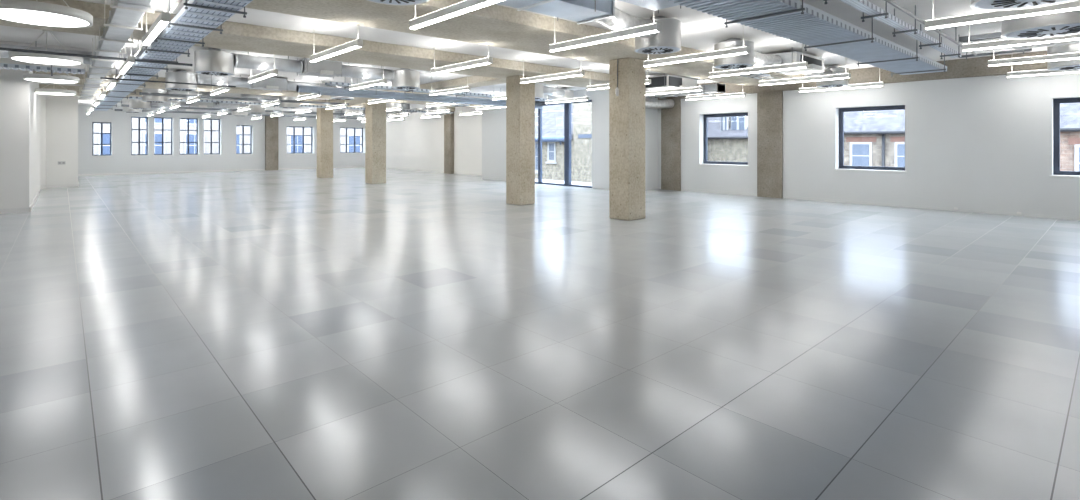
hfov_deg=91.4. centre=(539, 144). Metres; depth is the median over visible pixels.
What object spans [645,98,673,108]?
flexible duct
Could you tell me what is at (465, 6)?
linear pendant light
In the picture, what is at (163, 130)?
window
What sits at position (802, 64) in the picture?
linear pendant light
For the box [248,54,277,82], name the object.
linear pendant light
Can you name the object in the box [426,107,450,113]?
linear pendant light
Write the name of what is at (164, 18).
linear pendant light
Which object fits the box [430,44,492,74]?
linear pendant light
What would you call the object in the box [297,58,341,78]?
coil
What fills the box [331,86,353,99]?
ceiling vent
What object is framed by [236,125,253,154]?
window
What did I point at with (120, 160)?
wall
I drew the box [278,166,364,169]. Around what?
baseboard
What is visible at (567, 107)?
window
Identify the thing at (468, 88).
linear pendant light
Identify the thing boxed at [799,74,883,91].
linear pendant light
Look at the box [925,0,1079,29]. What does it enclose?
linear pendant light
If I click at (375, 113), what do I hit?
concrete column
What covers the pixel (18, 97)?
wall
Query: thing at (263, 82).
grille
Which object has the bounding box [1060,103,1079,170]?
house
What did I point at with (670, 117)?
pilaster
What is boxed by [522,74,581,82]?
diffuser
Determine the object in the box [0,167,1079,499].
floor
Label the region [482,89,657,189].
wall
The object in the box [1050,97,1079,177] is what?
window
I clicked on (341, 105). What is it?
linear pendant light
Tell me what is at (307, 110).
linear pendant light
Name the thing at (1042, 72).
diffuser
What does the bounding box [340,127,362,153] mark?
window
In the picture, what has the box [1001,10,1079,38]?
ceiling vent
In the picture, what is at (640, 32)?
diffuser
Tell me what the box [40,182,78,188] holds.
baseboard
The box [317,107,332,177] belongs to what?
concrete column
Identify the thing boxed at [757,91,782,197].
pilaster
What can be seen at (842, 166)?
window
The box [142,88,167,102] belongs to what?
ceiling vent
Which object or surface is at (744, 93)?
linear pendant light
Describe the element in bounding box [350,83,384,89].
diffuser
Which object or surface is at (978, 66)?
beam
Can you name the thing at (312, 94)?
linear pendant light
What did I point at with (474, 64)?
diffuser
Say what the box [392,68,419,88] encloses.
ceiling vent
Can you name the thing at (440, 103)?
linear pendant light
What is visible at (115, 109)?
pipe
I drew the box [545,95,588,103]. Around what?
linear pendant light
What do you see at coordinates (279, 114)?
linear pendant light
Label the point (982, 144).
wall
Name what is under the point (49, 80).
diffuser
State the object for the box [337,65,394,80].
duct
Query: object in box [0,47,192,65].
pipe
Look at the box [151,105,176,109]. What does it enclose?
duct
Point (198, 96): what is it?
linear pendant light
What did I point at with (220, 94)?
grille
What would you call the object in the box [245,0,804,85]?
concrete beam
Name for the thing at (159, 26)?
diffuser
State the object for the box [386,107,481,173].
wall
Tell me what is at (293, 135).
window
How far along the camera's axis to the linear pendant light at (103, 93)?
13.51 m
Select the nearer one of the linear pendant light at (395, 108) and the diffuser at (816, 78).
the diffuser at (816, 78)
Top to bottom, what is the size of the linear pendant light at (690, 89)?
0.487 m
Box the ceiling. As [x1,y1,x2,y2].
[0,0,1046,111]
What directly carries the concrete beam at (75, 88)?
attached to the ceiling
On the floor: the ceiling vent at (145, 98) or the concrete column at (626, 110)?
the concrete column at (626, 110)
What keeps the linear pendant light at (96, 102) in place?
hanging from the ceiling
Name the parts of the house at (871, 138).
pane, pane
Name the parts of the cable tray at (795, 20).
rail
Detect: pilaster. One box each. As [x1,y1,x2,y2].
[265,116,277,170]
[444,111,453,173]
[661,99,680,190]
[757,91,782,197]
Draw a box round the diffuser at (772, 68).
[711,67,805,77]
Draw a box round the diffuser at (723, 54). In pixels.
[644,52,747,66]
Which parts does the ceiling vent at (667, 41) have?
plate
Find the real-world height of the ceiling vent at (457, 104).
0.454 m
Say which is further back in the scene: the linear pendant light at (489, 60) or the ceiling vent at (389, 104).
the ceiling vent at (389, 104)
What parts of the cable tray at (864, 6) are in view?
threaded rod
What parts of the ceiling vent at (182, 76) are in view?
plate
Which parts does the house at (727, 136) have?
pane, pane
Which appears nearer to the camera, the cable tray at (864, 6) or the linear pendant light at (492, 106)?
the cable tray at (864, 6)
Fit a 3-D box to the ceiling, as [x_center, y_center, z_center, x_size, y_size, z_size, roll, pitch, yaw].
[-5.114,-1.845,13.314,17.300,0.250,34.200,0,0,-42]
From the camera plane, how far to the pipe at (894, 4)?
6.15 m
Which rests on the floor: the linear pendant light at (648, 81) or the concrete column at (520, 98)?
the concrete column at (520, 98)
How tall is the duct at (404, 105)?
0.316 m
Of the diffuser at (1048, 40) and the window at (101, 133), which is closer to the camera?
the diffuser at (1048, 40)
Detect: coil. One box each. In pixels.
[175,106,199,110]
[189,102,213,108]
[212,93,240,102]
[248,76,287,91]
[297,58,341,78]
[403,103,425,109]
[620,0,680,12]
[645,74,697,91]
[770,51,824,75]
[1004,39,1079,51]
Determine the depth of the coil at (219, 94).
16.70 m
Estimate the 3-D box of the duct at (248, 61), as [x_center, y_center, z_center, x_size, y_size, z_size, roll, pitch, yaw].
[-5.153,-1.562,10.013,1.170,0.316,0.262,0,0,-42]
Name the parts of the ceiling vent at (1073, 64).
plate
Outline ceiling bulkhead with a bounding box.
[0,41,89,51]
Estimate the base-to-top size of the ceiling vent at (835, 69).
0.454 m
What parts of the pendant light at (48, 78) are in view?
lamp shade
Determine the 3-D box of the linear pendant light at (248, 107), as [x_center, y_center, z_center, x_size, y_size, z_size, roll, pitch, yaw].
[-10.622,-1.476,18.916,0.076,0.487,1.712,0,0,-42]
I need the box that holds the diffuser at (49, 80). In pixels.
[26,78,76,82]
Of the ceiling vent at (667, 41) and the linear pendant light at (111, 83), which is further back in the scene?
the linear pendant light at (111, 83)
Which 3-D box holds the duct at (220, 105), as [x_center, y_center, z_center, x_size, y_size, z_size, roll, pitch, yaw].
[-12.092,-1.562,20.621,1.230,0.316,0.262,0,0,-42]
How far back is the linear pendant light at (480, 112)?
21.64 m
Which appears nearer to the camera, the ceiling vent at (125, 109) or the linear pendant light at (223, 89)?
the linear pendant light at (223, 89)
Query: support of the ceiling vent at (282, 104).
in the ceiling
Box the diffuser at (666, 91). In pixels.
[647,90,700,94]
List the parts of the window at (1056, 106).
sill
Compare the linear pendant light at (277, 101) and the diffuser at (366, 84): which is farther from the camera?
the linear pendant light at (277, 101)
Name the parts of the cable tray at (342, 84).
rail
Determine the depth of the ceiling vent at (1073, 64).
8.45 m
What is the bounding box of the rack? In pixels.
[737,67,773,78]
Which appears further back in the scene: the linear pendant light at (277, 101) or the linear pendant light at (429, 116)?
the linear pendant light at (429, 116)
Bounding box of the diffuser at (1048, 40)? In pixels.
[963,38,1079,50]
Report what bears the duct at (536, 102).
hanging from the ceiling
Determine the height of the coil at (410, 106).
0.340 m
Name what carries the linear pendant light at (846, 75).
hanging from the ceiling
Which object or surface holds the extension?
on the ground
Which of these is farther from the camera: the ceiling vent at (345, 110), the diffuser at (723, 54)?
the ceiling vent at (345, 110)
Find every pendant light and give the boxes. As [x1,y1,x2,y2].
[0,0,92,27]
[9,30,82,64]
[23,64,79,82]
[35,83,75,94]
[93,90,98,105]
[99,86,105,98]
[106,79,116,89]
[119,48,134,73]
[142,12,170,45]
[170,101,180,108]
[186,89,199,102]
[210,76,229,94]
[217,110,228,114]
[237,106,251,110]
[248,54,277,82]
[262,95,279,106]
[270,113,283,116]
[295,109,311,112]
[297,77,321,99]
[310,39,362,62]
[326,99,346,108]
[345,111,363,114]
[349,66,386,89]
[368,90,395,103]
[386,107,402,110]
[387,112,404,120]
[389,113,408,116]
[409,0,502,29]
[421,115,441,117]
[426,95,456,106]
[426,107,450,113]
[429,86,470,95]
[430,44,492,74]
[460,111,481,114]
[476,105,505,109]
[492,95,505,99]
[520,59,584,83]
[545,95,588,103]
[549,17,660,51]
[587,84,608,89]
[643,25,749,66]
[645,69,650,83]
[645,86,702,94]
[686,92,745,99]
[709,43,807,77]
[759,72,850,85]
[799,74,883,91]
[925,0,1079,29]
[962,24,1079,51]
[988,39,1079,66]
[1007,69,1079,77]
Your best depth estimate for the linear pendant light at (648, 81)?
10.74 m
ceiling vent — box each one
[122,102,141,112]
[129,99,150,108]
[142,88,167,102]
[165,70,196,90]
[194,48,234,75]
[232,111,247,115]
[248,104,264,113]
[279,96,298,107]
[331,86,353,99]
[344,109,358,116]
[367,0,429,5]
[386,102,401,112]
[387,113,399,117]
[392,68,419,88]
[432,105,445,114]
[451,94,469,106]
[535,82,543,98]
[554,88,573,103]
[634,16,680,53]
[714,38,753,68]
[816,65,848,87]
[959,32,1001,41]
[970,0,1075,10]
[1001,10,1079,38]
[1047,44,1079,70]
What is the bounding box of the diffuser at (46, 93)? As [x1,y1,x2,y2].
[35,92,74,94]
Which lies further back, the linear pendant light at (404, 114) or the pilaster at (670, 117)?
the linear pendant light at (404, 114)
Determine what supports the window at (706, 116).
in the wall at (982, 144)
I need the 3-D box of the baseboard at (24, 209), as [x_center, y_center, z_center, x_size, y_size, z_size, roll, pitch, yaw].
[-12.914,1.300,11.518,2.728,0.100,5.188,0,0,-42]
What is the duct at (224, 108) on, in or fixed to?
hanging from the ceiling
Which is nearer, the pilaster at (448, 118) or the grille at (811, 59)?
the grille at (811, 59)
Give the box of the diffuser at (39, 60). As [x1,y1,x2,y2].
[12,57,80,64]
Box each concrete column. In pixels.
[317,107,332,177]
[365,100,385,183]
[506,75,534,204]
[609,58,644,220]
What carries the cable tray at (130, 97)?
hanging from the ceiling
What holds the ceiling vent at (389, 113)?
in the ceiling
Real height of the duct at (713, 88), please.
0.410 m
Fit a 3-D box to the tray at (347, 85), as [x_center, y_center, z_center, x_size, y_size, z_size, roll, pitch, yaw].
[-2.242,-1.412,14.836,7.400,0.004,0.296,0,0,-42]
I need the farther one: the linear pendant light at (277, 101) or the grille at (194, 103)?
the grille at (194, 103)
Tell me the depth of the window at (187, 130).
25.50 m
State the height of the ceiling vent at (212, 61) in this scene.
0.454 m
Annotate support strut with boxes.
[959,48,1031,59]
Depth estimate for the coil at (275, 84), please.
13.22 m
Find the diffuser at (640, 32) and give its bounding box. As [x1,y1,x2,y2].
[550,30,657,51]
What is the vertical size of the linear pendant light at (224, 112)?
0.487 m
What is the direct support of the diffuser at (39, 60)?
attached to the pendant light at (49, 59)
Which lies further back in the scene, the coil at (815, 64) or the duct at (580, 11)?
the coil at (815, 64)
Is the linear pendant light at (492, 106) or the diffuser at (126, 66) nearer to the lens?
the diffuser at (126, 66)
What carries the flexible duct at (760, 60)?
attached to the ceiling vent at (741, 61)
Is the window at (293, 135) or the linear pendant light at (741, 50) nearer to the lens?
the linear pendant light at (741, 50)
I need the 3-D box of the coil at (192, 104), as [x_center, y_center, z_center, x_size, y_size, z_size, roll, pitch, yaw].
[-12.808,-1.550,19.907,0.800,0.340,0.664,0,0,-42]
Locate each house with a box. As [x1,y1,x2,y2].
[535,103,572,180]
[708,116,747,161]
[844,109,904,166]
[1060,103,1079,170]
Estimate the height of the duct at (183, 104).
0.316 m
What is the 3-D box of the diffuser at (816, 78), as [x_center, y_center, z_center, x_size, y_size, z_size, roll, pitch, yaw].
[5.187,-1.243,10.435,0.052,0.012,1.692,0,0,-42]
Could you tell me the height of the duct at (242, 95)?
0.316 m
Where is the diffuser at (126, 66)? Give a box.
[120,62,132,73]
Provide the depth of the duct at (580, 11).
5.51 m
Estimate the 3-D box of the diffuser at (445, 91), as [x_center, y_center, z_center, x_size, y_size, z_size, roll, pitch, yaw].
[-2.187,-1.243,12.660,0.052,0.012,1.692,0,0,-42]
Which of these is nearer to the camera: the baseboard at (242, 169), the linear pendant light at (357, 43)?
the linear pendant light at (357, 43)
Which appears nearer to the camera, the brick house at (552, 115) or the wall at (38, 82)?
the wall at (38, 82)
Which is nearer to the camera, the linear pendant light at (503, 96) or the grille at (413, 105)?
the linear pendant light at (503, 96)
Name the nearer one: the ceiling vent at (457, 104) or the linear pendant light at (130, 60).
the linear pendant light at (130, 60)
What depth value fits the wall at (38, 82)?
14.52 m
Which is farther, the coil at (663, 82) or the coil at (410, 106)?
the coil at (410, 106)
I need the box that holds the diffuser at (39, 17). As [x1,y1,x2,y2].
[0,9,88,26]
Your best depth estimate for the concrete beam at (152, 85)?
15.03 m
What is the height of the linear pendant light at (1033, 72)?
0.487 m
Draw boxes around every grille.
[193,102,210,105]
[217,93,237,96]
[259,79,282,86]
[311,62,337,71]
[412,104,423,107]
[646,76,681,87]
[800,55,821,65]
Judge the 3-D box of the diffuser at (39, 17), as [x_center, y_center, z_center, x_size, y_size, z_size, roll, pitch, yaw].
[-4.989,-1.260,5.249,0.792,0.020,0.792,0,0,-42]
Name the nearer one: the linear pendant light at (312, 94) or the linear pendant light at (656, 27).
the linear pendant light at (656, 27)
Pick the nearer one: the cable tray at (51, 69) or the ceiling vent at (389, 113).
the cable tray at (51, 69)
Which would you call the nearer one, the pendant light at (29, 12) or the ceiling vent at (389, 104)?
the pendant light at (29, 12)
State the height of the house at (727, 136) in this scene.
13.750 m
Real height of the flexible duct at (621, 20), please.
0.285 m
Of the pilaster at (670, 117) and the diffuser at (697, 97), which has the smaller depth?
the diffuser at (697, 97)
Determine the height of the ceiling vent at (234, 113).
0.454 m
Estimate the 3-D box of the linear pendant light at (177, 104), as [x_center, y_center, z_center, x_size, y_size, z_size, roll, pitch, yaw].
[-12.141,-1.476,17.540,0.076,0.487,1.712,0,0,-42]
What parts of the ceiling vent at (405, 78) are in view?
plate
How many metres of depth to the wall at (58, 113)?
16.54 m
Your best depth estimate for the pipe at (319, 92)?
14.33 m
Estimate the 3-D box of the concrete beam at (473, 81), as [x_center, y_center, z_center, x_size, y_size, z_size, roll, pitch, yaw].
[-2.929,-1.630,15.050,0.630,0.180,6.760,0,0,-42]
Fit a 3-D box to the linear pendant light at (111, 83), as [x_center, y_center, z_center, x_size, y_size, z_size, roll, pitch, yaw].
[-9.132,-1.476,11.225,0.076,0.487,1.712,0,0,-42]
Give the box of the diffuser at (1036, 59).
[989,58,1079,65]
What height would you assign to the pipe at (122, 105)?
0.332 m
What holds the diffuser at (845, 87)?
attached to the linear pendant light at (876, 84)
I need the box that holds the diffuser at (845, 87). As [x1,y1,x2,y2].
[800,86,879,91]
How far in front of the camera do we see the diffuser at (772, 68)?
9.09 m
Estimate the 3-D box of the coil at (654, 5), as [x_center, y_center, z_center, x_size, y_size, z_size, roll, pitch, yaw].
[0.878,-1.555,4.995,1.360,0.330,0.444,0,0,-42]
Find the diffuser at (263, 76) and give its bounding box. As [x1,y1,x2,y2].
[249,74,275,82]
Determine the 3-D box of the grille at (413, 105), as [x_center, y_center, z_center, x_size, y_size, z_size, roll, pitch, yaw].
[-4.912,-1.545,21.208,0.525,0.162,0.012,0,0,-42]
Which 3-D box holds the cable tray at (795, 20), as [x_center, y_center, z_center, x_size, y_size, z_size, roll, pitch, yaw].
[3.687,-1.502,6.728,9.700,0.435,0.840,0,0,-42]
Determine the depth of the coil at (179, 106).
21.76 m
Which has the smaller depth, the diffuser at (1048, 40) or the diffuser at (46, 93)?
the diffuser at (1048, 40)
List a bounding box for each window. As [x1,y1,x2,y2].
[92,122,110,155]
[131,117,148,155]
[153,117,173,155]
[180,118,197,154]
[204,119,221,154]
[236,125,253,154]
[287,126,314,153]
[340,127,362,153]
[535,100,591,187]
[699,112,747,165]
[834,105,906,171]
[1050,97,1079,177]
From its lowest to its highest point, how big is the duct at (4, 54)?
0.326 m
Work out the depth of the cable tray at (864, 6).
6.44 m
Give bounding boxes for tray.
[0,63,84,75]
[94,0,252,110]
[129,96,453,113]
[131,98,414,111]
[325,77,553,102]
[326,84,546,100]
[667,0,946,75]
[823,0,960,58]
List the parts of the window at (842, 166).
sill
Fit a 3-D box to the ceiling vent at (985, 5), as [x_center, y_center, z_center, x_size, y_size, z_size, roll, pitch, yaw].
[4.296,-1.488,4.567,0.880,0.454,0.880,0,0,-42]
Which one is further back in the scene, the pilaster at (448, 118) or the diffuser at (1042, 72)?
the pilaster at (448, 118)
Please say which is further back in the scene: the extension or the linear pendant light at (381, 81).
the extension
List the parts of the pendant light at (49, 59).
lamp shade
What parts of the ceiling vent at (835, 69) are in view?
plate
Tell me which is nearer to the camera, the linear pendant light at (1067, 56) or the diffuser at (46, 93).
the linear pendant light at (1067, 56)
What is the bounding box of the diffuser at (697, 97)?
[688,96,738,99]
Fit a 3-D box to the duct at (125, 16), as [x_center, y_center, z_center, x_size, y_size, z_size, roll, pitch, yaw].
[-8.303,-1.540,9.953,0.360,0.360,17.500,0,0,-42]
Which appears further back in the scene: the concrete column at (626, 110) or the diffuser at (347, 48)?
the concrete column at (626, 110)
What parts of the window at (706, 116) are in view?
sill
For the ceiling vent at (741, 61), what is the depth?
8.35 m
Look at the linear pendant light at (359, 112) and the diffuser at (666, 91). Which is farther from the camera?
the linear pendant light at (359, 112)
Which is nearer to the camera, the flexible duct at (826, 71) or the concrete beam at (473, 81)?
the flexible duct at (826, 71)
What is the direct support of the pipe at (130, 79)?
hanging from the ceiling
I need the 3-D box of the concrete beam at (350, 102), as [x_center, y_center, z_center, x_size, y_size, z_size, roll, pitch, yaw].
[-7.062,-1.630,19.612,0.630,0.180,2.650,0,0,-42]
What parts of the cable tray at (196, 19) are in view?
rail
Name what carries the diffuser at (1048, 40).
attached to the linear pendant light at (1008, 42)
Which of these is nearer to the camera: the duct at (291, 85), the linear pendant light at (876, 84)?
the linear pendant light at (876, 84)
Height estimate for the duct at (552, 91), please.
0.311 m
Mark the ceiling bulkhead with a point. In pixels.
(1, 42)
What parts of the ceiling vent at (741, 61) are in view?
plate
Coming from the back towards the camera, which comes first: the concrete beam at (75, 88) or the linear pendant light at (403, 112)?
the linear pendant light at (403, 112)
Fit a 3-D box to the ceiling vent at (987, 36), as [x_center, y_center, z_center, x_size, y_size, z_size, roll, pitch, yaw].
[5.975,-1.553,6.824,0.120,0.334,0.850,0,0,-42]
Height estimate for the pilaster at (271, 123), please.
2.890 m
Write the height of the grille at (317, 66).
0.162 m
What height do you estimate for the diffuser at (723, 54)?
0.012 m
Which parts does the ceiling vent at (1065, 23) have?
plate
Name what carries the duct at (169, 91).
hanging from the ceiling
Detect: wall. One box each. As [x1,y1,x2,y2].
[0,57,37,208]
[38,82,39,190]
[40,94,77,185]
[78,104,364,173]
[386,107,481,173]
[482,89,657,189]
[658,72,1079,219]
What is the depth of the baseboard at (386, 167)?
25.77 m
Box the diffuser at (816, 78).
[760,77,848,85]
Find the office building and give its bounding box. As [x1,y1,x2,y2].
[93,118,361,154]
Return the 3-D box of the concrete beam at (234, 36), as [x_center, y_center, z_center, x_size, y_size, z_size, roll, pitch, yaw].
[-2.775,-1.630,9.705,15.320,0.180,1.370,0,0,-42]
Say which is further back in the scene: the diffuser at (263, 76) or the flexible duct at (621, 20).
the diffuser at (263, 76)
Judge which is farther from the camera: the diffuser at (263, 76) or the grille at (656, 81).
the grille at (656, 81)
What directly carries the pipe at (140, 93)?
hanging from the ceiling
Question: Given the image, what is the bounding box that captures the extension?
[573,102,591,182]
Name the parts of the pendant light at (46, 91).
lamp shade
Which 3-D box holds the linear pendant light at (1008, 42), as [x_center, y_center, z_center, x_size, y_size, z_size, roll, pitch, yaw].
[6.190,-1.476,6.364,0.076,0.487,1.712,0,0,-42]
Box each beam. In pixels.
[0,0,608,89]
[33,71,481,106]
[39,84,454,110]
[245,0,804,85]
[328,99,364,104]
[386,76,505,93]
[658,51,1046,99]
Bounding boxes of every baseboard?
[0,190,38,213]
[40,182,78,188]
[78,169,264,175]
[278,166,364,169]
[386,167,481,175]
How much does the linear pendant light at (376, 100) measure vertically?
0.487 m
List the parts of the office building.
pane, pane, pane, pane, pane, pane, pane, pane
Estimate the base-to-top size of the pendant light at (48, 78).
0.470 m
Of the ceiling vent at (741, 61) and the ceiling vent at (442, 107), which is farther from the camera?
the ceiling vent at (442, 107)
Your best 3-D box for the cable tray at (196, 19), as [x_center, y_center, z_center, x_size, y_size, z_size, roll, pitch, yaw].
[-9.910,-1.532,12.679,0.560,0.375,24.900,0,0,-42]
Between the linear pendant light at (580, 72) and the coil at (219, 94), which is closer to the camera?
the linear pendant light at (580, 72)
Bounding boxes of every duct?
[0,44,91,64]
[78,0,154,99]
[151,101,188,106]
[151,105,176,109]
[168,90,211,99]
[197,74,251,87]
[200,108,232,111]
[213,103,248,108]
[234,52,302,72]
[241,94,280,102]
[285,79,333,90]
[296,85,505,102]
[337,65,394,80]
[402,103,407,109]
[497,0,614,23]
[535,101,544,105]
[544,86,564,96]
[596,7,658,37]
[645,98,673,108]
[646,81,725,98]
[754,51,781,66]
[803,69,832,80]
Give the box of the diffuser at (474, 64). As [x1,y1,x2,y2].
[431,62,490,73]
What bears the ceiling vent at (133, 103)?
in the ceiling
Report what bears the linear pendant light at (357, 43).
hanging from the ceiling
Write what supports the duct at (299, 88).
hanging from the ceiling
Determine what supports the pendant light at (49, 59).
hanging from the ceiling
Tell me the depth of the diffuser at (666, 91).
12.71 m
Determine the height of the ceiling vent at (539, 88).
0.454 m
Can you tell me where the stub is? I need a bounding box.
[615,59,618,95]
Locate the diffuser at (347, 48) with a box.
[311,46,358,61]
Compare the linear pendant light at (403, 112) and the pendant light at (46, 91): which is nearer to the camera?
the pendant light at (46, 91)
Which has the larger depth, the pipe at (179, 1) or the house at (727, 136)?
the house at (727, 136)
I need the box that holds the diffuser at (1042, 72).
[1008,71,1079,76]
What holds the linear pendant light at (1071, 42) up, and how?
hanging from the ceiling
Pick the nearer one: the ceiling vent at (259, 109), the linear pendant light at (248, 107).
the linear pendant light at (248, 107)
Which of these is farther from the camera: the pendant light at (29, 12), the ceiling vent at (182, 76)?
the ceiling vent at (182, 76)
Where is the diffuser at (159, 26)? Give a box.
[143,21,167,44]
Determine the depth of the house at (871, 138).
21.93 m
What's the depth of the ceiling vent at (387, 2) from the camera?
4.69 m
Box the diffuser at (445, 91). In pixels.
[433,90,468,94]
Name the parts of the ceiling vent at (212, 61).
plate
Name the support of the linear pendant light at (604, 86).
hanging from the concrete beam at (234, 36)
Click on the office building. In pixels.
(157, 121)
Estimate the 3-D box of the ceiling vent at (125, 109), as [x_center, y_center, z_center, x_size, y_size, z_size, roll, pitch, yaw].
[-16.047,-1.488,20.748,0.620,0.454,0.620,0,0,-42]
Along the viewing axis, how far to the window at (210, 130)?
26.14 m
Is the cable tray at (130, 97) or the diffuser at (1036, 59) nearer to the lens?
the diffuser at (1036, 59)
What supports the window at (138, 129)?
in the wall at (120, 160)
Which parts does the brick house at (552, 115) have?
pane, pane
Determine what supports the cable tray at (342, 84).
hanging from the ceiling
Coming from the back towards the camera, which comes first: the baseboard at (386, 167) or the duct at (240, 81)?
the baseboard at (386, 167)
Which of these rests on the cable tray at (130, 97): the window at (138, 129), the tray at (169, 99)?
the tray at (169, 99)
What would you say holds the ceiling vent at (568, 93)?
in the ceiling
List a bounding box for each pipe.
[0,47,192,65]
[99,0,181,99]
[100,75,235,87]
[115,109,356,118]
[121,104,386,116]
[139,92,348,105]
[318,91,542,108]
[884,0,976,55]

